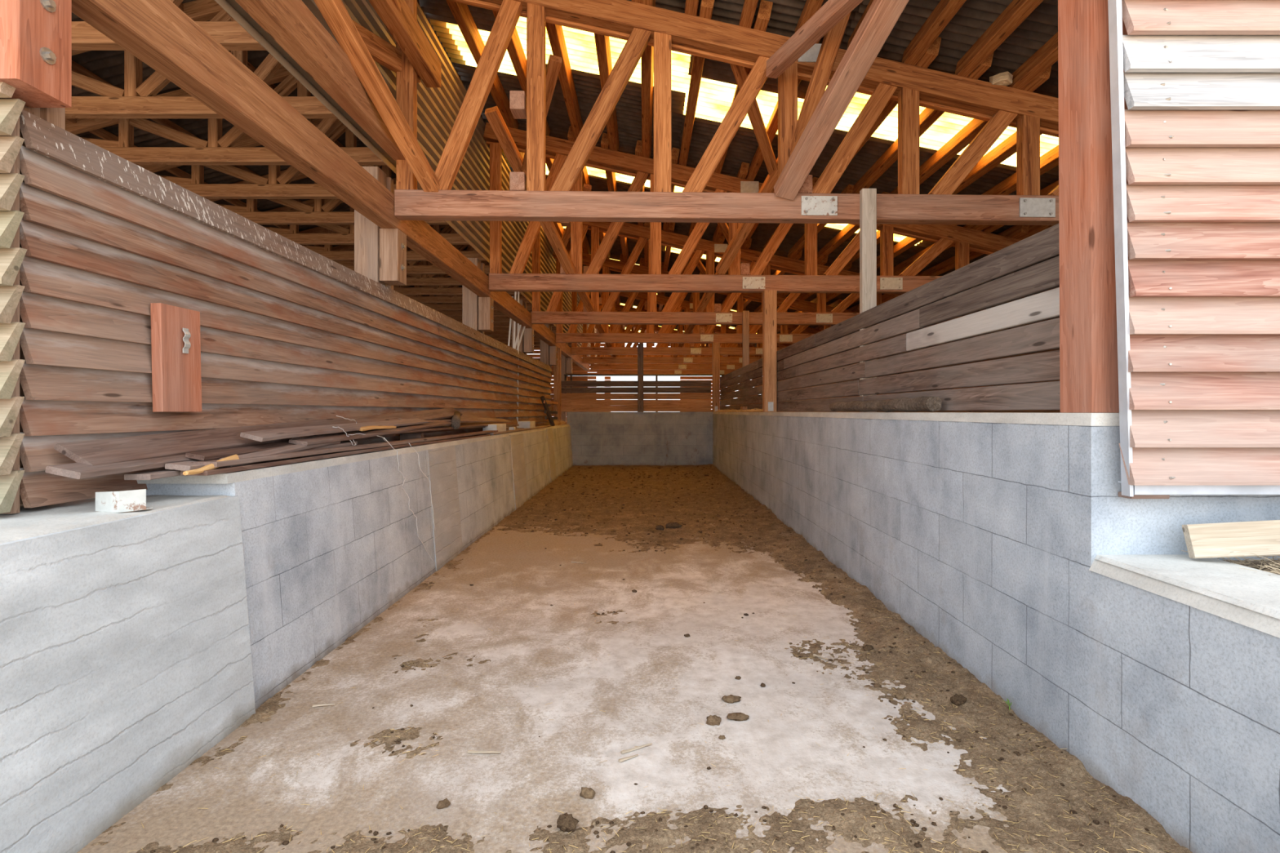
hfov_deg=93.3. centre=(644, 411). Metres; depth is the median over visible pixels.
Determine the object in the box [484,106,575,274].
brace
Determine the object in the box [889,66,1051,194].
purlin
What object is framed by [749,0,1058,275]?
ceiling
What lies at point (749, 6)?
purlin
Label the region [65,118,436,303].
hall purlin
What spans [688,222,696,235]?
purlin
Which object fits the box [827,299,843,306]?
purlin
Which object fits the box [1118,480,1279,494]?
flashing
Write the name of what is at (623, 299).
ceiling
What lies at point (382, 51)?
brace
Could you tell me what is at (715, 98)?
sheet
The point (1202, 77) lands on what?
cladding
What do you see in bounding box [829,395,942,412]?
log
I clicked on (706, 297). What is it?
brace
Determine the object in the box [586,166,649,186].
sheet
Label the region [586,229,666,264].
ceiling
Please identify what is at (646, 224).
purlin
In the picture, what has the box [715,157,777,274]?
brace
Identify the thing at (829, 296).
purlin
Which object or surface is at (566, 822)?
lump
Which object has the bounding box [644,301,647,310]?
purlin
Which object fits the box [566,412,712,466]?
wall
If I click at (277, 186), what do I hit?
truss
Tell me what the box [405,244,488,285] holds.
truss
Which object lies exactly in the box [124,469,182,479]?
plank
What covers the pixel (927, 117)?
purlin
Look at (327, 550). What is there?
wall
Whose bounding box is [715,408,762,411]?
strip
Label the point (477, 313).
post
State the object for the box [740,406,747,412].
offcut
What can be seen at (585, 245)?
purlin
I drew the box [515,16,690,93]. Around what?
skylight
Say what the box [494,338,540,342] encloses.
truss
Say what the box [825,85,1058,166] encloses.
skylight
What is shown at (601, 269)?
ceiling
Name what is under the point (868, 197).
upright
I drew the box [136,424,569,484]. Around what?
trim
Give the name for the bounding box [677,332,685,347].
brace
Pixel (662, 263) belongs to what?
purlin
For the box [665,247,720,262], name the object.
sheet
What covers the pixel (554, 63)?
brace
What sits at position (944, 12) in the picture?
purlin
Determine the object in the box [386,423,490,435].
plank
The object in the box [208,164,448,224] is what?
truss
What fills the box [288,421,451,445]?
plank
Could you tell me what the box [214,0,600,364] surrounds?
wall
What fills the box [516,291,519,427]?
strip
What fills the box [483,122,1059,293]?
roof truss
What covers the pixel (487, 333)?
truss
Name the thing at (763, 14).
purlin
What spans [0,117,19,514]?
board
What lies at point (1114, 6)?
flashing
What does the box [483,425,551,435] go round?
plank
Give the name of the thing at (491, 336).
truss
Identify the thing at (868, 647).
lump
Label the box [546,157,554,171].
purlin
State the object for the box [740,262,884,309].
ceiling
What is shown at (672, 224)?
brace
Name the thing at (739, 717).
lump
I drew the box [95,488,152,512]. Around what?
block
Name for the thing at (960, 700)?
lump
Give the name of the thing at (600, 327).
brace
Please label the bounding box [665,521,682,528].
lump
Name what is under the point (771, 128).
purlin
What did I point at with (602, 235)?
purlin
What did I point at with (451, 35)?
sheet
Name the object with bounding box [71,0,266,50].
truss
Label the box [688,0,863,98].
ceiling
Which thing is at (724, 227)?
brace
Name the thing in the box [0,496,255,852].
wall
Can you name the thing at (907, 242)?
purlin
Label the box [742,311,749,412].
upright
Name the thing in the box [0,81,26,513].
cladding
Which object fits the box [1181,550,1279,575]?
dry grass
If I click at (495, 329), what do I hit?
truss
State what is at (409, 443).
twine
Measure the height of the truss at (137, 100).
1.491 m
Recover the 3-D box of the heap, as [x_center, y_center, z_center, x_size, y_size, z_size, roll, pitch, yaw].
[-1.932,0.225,13.199,0.615,0.135,2.156,0,0,-2]
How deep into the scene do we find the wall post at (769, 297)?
7.94 m
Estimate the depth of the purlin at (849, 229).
9.75 m
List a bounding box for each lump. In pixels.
[436,798,450,808]
[556,812,578,832]
[579,786,595,799]
[654,524,664,529]
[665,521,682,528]
[705,715,721,725]
[718,735,725,739]
[721,694,741,703]
[726,712,749,721]
[862,644,873,650]
[873,683,881,688]
[894,693,905,700]
[950,693,966,706]
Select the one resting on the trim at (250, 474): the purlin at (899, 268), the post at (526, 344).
the post at (526, 344)
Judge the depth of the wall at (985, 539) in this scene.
2.31 m
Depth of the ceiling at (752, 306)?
16.66 m
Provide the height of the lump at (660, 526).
0.064 m
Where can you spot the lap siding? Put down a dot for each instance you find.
(289, 332)
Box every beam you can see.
[71,0,589,371]
[235,0,405,160]
[368,0,441,87]
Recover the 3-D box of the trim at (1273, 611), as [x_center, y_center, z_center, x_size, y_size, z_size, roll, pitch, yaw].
[1.772,0.513,0.570,0.375,0.030,3.120,0,0,0]
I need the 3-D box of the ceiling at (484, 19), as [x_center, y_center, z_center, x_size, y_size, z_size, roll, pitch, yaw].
[-1.775,-3.933,3.725,0.850,0.237,4.850,0,0,0]
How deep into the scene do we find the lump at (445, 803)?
1.98 m
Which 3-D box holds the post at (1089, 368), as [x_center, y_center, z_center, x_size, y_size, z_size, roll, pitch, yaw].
[1.706,-1.298,2.237,0.247,2.603,0.175,0,0,0]
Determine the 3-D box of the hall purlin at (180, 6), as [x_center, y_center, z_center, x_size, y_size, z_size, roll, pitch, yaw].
[-4.000,-3.475,15.650,0.050,0.090,28.300,0,0,0]
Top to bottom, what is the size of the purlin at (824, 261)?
0.165 m
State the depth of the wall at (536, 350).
29.58 m
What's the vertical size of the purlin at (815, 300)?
0.165 m
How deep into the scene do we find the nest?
5.03 m
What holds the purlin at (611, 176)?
on the roof truss at (740, 279)
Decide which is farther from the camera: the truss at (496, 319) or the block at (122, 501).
the truss at (496, 319)
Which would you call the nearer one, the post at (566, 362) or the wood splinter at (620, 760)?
the wood splinter at (620, 760)
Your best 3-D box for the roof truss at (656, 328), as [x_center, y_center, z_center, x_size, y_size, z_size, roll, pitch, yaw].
[1.997,-2.711,23.131,8.241,2.208,0.219,0,0,-1]
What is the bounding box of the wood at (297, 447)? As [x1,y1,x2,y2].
[182,441,340,475]
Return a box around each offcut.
[400,433,423,439]
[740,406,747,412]
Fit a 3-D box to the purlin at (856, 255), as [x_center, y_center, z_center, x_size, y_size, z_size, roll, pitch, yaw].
[3.607,-2.696,9.505,0.126,0.165,3.250,0,0,0]
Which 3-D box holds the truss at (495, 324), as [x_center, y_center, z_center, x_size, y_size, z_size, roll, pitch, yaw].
[-4.869,-3.225,18.250,5.298,1.491,0.100,0,0,0]
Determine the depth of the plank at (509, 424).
8.71 m
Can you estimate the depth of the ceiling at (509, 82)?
7.17 m
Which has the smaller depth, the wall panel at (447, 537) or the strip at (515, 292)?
the wall panel at (447, 537)
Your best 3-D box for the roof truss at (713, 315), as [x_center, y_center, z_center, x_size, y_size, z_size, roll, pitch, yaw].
[1.997,-2.711,11.130,8.241,2.208,0.219,0,0,-1]
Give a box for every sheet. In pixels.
[429,18,516,75]
[502,149,549,174]
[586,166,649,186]
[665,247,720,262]
[674,186,684,191]
[683,72,804,134]
[825,223,922,245]
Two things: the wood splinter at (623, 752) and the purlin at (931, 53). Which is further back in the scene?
the purlin at (931, 53)
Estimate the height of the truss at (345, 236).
1.491 m
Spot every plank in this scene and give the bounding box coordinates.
[44,434,395,479]
[53,407,462,465]
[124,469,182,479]
[164,440,357,471]
[180,434,490,475]
[185,440,295,460]
[191,430,497,467]
[240,417,427,441]
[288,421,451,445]
[291,424,449,439]
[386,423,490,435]
[398,417,511,422]
[469,423,519,428]
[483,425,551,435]
[1182,520,1279,558]
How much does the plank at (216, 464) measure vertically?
0.038 m
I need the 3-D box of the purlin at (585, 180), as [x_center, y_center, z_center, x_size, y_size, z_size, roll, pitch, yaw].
[-0.942,-3.650,9.505,0.126,0.165,3.250,0,0,0]
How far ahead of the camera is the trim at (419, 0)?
6.65 m
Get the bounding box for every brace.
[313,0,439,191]
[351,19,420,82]
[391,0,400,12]
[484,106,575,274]
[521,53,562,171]
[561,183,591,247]
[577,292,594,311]
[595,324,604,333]
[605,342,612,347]
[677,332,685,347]
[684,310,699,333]
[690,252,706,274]
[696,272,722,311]
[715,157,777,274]
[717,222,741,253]
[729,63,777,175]
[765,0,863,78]
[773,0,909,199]
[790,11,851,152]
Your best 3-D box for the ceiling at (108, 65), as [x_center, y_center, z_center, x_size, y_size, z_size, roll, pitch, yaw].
[-5.050,-3.288,15.650,5.700,1.484,28.700,0,0,0]
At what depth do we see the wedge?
2.07 m
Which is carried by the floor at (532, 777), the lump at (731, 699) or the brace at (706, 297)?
the lump at (731, 699)
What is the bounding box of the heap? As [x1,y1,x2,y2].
[543,419,572,425]
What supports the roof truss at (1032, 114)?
attached to the beam at (291, 24)
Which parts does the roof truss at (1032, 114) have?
nail plate, nail plate, nail plate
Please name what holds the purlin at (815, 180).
on the roof truss at (740, 279)
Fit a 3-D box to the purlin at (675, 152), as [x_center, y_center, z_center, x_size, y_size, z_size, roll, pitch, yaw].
[0.400,-3.368,9.505,0.126,0.165,3.250,0,0,0]
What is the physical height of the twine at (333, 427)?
0.137 m
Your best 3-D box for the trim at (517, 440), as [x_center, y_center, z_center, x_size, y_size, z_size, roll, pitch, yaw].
[-1.744,0.805,8.350,0.112,0.990,0.800,0,0,0]
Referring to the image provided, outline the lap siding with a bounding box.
[19,109,552,507]
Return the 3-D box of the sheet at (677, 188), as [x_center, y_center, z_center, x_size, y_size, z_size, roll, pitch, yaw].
[1.075,-3.331,9.570,1.250,0.314,0.840,0,0,0]
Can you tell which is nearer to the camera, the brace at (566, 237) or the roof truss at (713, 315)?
the brace at (566, 237)
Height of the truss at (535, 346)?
1.491 m
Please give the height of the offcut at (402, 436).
0.075 m
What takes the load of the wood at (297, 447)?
on the plank at (216, 464)
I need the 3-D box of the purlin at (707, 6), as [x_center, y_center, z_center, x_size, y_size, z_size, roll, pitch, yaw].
[0.518,-3.343,6.505,0.126,0.165,3.250,0,0,0]
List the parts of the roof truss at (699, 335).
nail plate, nail plate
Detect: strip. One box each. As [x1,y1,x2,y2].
[507,296,513,346]
[512,291,516,348]
[515,324,521,349]
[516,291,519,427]
[519,326,525,345]
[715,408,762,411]
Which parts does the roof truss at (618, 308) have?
nail plate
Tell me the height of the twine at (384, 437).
1.063 m
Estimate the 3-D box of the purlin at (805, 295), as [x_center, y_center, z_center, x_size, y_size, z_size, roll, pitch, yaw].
[3.690,-2.679,12.505,0.126,0.165,3.250,0,0,0]
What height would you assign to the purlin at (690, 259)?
0.165 m
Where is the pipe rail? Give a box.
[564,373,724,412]
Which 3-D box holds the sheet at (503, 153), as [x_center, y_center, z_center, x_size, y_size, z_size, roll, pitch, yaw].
[-1.775,-3.928,9.495,0.850,0.229,0.790,0,0,0]
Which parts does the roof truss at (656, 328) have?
nail plate, nail plate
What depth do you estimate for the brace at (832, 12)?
4.35 m
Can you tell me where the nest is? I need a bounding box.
[989,71,1013,85]
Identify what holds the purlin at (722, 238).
on the roof truss at (713, 315)
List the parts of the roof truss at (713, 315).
nail plate, nail plate, nail plate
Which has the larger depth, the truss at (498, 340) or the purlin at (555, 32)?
the truss at (498, 340)
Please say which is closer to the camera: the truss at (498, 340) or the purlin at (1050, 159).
the purlin at (1050, 159)
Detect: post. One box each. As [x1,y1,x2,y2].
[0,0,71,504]
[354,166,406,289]
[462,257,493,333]
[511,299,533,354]
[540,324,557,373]
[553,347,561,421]
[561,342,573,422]
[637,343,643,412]
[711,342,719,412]
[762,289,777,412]
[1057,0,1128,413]
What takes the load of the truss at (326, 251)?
attached to the ceiling at (108, 65)
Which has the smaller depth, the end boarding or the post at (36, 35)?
the post at (36, 35)
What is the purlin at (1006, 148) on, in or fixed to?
on the roof truss at (1032, 114)
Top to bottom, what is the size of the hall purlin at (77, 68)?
0.090 m
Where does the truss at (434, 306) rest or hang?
attached to the ceiling at (108, 65)
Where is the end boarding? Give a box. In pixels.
[561,381,711,411]
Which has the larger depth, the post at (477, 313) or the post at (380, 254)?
the post at (477, 313)
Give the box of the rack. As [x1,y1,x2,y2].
[540,395,560,426]
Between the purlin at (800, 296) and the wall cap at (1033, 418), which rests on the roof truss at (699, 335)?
the purlin at (800, 296)
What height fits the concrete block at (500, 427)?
0.122 m
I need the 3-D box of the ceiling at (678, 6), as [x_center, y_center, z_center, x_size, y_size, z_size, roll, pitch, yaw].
[-0.450,-3.654,3.525,1.800,0.437,4.450,0,0,0]
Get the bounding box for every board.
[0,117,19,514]
[150,302,201,412]
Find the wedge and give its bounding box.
[1118,491,1169,498]
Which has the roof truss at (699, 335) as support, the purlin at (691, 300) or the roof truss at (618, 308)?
the purlin at (691, 300)
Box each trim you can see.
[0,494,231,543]
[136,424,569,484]
[418,0,511,170]
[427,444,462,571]
[509,433,527,510]
[546,427,556,482]
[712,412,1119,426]
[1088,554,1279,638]
[1093,556,1279,619]
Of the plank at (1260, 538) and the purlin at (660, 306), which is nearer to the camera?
the plank at (1260, 538)
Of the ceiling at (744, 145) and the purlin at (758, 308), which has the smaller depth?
the ceiling at (744, 145)
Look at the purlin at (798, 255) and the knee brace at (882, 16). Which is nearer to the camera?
the knee brace at (882, 16)
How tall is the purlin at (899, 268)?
0.165 m
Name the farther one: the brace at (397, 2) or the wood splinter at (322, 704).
the brace at (397, 2)
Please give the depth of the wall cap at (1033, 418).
2.96 m
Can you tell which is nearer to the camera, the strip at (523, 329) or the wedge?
the wedge
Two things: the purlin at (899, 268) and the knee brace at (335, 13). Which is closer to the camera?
the knee brace at (335, 13)
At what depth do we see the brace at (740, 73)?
6.04 m
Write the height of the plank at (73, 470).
0.084 m
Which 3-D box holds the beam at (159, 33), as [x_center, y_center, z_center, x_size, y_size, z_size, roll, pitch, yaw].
[-2.120,-1.655,11.800,0.140,0.260,21.600,0,0,0]
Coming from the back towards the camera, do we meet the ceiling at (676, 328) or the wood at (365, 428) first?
the ceiling at (676, 328)
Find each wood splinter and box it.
[312,703,334,706]
[467,750,501,753]
[618,754,638,762]
[620,742,652,754]
[813,653,828,659]
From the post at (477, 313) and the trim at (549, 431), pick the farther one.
the trim at (549, 431)
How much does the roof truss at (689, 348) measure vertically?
2.208 m
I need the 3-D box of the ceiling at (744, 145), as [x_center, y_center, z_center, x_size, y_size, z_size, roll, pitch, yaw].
[1.075,-3.335,8.085,1.250,0.322,2.170,0,0,0]
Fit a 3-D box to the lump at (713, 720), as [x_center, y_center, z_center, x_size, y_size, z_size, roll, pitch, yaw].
[0.288,1.287,2.520,0.068,0.049,0.044,0,0,0]
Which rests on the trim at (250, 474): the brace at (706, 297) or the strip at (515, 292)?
the strip at (515, 292)
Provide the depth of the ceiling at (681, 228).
11.15 m
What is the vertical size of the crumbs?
0.083 m
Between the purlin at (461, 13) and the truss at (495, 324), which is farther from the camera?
the truss at (495, 324)
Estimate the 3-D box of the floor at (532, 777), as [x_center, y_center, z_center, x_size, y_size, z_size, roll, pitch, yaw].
[-0.025,1.450,5.800,3.450,0.300,17.600,0,0,0]
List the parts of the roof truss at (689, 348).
nail plate, nail plate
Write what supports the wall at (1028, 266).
on the wall cap at (1033, 418)
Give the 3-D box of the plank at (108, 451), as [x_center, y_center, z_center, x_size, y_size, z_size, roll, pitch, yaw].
[-2.050,0.081,4.385,0.138,0.256,4.434,0,0,0]
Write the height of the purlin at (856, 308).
0.165 m
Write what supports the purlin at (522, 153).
on the roof truss at (740, 279)
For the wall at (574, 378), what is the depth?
24.48 m
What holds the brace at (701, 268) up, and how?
attached to the roof truss at (713, 315)
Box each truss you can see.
[65,0,337,118]
[65,65,386,164]
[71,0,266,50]
[137,118,395,199]
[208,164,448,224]
[262,177,469,244]
[298,224,486,261]
[332,224,489,274]
[393,249,521,294]
[394,0,1058,225]
[403,263,529,302]
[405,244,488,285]
[419,274,532,310]
[435,295,532,316]
[447,294,523,322]
[461,295,555,327]
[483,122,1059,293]
[484,331,555,335]
[488,335,538,338]
[493,302,555,331]
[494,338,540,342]
[501,342,571,345]
[509,345,571,347]
[531,221,964,325]
[552,249,895,343]
[571,292,851,355]
[582,298,821,364]
[590,324,795,369]
[595,324,739,374]
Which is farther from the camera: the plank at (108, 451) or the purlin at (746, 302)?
the purlin at (746, 302)
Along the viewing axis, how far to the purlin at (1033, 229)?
7.78 m
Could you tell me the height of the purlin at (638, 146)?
0.165 m
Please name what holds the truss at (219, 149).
attached to the ceiling at (108, 65)
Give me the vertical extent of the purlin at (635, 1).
0.165 m
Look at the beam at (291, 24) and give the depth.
3.65 m
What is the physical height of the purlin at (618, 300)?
0.165 m
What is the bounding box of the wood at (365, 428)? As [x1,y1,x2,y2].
[359,425,395,431]
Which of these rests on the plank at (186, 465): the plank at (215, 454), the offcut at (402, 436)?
the plank at (215, 454)
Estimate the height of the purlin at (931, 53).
0.165 m
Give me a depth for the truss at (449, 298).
14.20 m
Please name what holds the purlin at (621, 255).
on the roof truss at (699, 335)
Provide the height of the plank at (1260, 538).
0.240 m
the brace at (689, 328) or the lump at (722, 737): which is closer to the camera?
the lump at (722, 737)
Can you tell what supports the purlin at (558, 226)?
on the roof truss at (713, 315)
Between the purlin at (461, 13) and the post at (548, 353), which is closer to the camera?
the purlin at (461, 13)
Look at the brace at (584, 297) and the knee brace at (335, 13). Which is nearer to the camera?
the knee brace at (335, 13)
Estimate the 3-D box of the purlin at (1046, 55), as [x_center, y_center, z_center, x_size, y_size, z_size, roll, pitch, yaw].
[3.155,-2.791,3.505,0.126,0.165,3.250,0,0,0]
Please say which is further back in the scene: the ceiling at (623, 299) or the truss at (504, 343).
the truss at (504, 343)
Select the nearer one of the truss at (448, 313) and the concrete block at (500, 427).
the concrete block at (500, 427)
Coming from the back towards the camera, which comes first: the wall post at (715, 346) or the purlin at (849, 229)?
the wall post at (715, 346)
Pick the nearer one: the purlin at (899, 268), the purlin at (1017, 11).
the purlin at (1017, 11)
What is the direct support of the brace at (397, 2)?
attached to the ridge beam at (403, 26)
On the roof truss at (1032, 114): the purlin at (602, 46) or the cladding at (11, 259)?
the purlin at (602, 46)
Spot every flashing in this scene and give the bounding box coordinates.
[1107,0,1133,496]
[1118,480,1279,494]
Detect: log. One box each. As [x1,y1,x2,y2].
[450,411,461,429]
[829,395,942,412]
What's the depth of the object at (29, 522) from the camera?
2.06 m
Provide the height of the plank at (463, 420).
0.129 m
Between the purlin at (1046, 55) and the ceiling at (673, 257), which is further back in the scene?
the ceiling at (673, 257)
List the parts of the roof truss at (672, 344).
nail plate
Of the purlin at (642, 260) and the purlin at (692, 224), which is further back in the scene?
the purlin at (642, 260)
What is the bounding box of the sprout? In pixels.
[1002,697,1011,710]
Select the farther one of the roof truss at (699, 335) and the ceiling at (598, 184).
the roof truss at (699, 335)
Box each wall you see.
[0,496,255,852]
[146,426,573,709]
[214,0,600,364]
[526,332,762,412]
[533,357,587,424]
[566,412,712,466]
[712,413,1279,852]
[720,223,1060,411]
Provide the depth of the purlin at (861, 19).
4.86 m
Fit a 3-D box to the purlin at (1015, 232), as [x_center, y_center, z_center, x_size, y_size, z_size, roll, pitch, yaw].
[4.977,-2.409,9.505,0.126,0.165,3.250,0,0,0]
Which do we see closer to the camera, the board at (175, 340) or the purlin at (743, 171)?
the board at (175, 340)
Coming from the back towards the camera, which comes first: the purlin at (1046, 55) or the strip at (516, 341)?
the strip at (516, 341)
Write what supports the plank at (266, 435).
on the plank at (337, 437)
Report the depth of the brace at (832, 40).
4.64 m
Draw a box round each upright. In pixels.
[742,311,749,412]
[859,188,876,412]
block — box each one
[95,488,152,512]
[482,423,506,434]
[508,426,515,430]
[517,421,535,428]
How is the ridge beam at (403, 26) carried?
attached to the roof truss at (1032, 114)
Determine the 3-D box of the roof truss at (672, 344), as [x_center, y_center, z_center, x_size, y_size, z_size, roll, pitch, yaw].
[1.997,-2.711,26.131,8.241,2.208,0.219,0,0,-1]
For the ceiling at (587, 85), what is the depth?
7.26 m
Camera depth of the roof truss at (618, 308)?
20.02 m
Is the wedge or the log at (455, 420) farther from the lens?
the log at (455, 420)
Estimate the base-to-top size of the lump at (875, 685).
0.024 m
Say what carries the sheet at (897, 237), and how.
attached to the ceiling at (973, 19)
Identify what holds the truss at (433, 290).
attached to the ceiling at (108, 65)
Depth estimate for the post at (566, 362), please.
17.05 m
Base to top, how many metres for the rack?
0.625 m
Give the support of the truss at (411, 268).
attached to the ceiling at (108, 65)
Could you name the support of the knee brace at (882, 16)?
attached to the roof truss at (1032, 114)
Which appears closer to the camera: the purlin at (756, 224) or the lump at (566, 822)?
the lump at (566, 822)
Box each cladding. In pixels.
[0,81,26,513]
[1119,0,1279,485]
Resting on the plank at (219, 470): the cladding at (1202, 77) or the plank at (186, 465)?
the plank at (186, 465)
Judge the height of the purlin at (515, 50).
0.165 m
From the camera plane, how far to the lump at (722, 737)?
2.40 m
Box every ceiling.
[71,0,511,303]
[419,0,495,31]
[453,62,526,130]
[546,63,685,159]
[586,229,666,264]
[588,174,663,230]
[599,268,657,293]
[608,293,658,307]
[628,0,685,13]
[658,324,684,331]
[663,251,718,274]
[664,292,704,301]
[673,222,728,244]
[677,114,777,182]
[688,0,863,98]
[714,293,834,327]
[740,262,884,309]
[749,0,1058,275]
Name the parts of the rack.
leg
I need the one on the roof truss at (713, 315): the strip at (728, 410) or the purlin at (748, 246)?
the purlin at (748, 246)
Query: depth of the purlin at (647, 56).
6.45 m
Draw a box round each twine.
[333,426,386,445]
[383,437,433,561]
[408,443,435,528]
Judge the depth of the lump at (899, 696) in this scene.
2.73 m
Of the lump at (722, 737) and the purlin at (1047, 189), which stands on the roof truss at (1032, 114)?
the purlin at (1047, 189)
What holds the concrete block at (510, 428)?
on the trim at (250, 474)
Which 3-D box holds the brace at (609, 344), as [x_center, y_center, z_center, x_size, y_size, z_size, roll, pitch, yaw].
[-1.260,-2.450,16.020,0.141,1.292,1.986,0,0,17]
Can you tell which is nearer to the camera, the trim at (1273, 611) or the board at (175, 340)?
the trim at (1273, 611)
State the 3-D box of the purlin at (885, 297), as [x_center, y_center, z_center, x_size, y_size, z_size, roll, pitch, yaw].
[5.062,-2.391,12.505,0.126,0.165,3.250,0,0,0]
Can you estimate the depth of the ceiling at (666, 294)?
17.23 m
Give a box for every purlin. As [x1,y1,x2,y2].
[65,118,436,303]
[71,60,302,202]
[177,2,511,295]
[445,0,519,128]
[492,9,550,135]
[519,151,524,159]
[546,22,582,140]
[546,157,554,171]
[553,222,570,249]
[567,125,591,191]
[582,234,591,254]
[594,33,619,151]
[599,231,610,258]
[600,133,617,191]
[616,295,621,304]
[619,235,628,262]
[619,253,623,262]
[631,0,642,4]
[635,139,644,226]
[639,257,644,266]
[640,0,655,158]
[644,222,649,266]
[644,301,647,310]
[657,262,663,295]
[658,292,664,311]
[662,147,679,231]
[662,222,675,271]
[678,0,715,165]
[682,257,691,272]
[684,0,699,16]
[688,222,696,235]
[688,271,702,302]
[705,232,724,268]
[712,161,749,242]
[714,0,773,173]
[724,238,751,275]
[738,0,758,27]
[741,222,759,248]
[743,298,751,308]
[745,39,820,181]
[754,293,782,312]
[762,177,818,251]
[772,249,802,275]
[781,255,828,296]
[787,184,853,258]
[794,0,823,33]
[794,297,817,312]
[796,293,803,299]
[800,262,852,300]
[817,191,889,264]
[817,303,859,329]
[826,293,841,302]
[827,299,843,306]
[843,230,879,268]
[846,0,873,49]
[852,51,994,193]
[853,36,941,157]
[857,293,897,312]
[876,236,922,267]
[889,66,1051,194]
[893,224,991,275]
[902,0,966,65]
[915,225,1029,275]
[951,131,1041,194]
[952,145,1058,225]
[955,0,1043,77]
[982,179,1058,232]
[1008,31,1057,89]
[1016,225,1053,239]
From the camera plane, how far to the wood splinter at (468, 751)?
2.29 m
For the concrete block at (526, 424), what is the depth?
9.67 m
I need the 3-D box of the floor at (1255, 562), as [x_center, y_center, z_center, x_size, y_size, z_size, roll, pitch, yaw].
[3.980,0.486,0.570,4.040,0.098,3.140,0,0,0]
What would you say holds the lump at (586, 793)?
on the floor at (532, 777)
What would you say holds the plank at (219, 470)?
on the trim at (250, 474)
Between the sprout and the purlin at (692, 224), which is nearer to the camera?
the sprout
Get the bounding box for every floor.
[77,502,1033,852]
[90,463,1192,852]
[1222,560,1279,574]
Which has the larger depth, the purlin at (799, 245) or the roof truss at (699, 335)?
the roof truss at (699, 335)
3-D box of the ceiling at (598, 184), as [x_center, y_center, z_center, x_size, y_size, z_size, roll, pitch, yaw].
[-0.450,-3.654,10.595,1.800,0.437,2.190,0,0,0]
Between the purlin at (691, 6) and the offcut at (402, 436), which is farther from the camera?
the offcut at (402, 436)
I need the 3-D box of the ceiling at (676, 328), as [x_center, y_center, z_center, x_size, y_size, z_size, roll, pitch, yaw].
[1.075,-3.335,22.935,1.250,0.322,2.170,0,0,0]
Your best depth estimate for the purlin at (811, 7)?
4.70 m
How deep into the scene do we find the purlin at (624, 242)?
12.89 m
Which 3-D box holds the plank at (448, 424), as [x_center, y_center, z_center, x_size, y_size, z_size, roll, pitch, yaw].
[-2.000,0.147,4.750,0.120,0.036,2.700,0,0,-1]
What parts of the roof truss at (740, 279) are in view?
nail plate, nail plate, nail plate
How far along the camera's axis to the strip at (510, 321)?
10.71 m
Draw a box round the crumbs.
[150,466,1151,852]

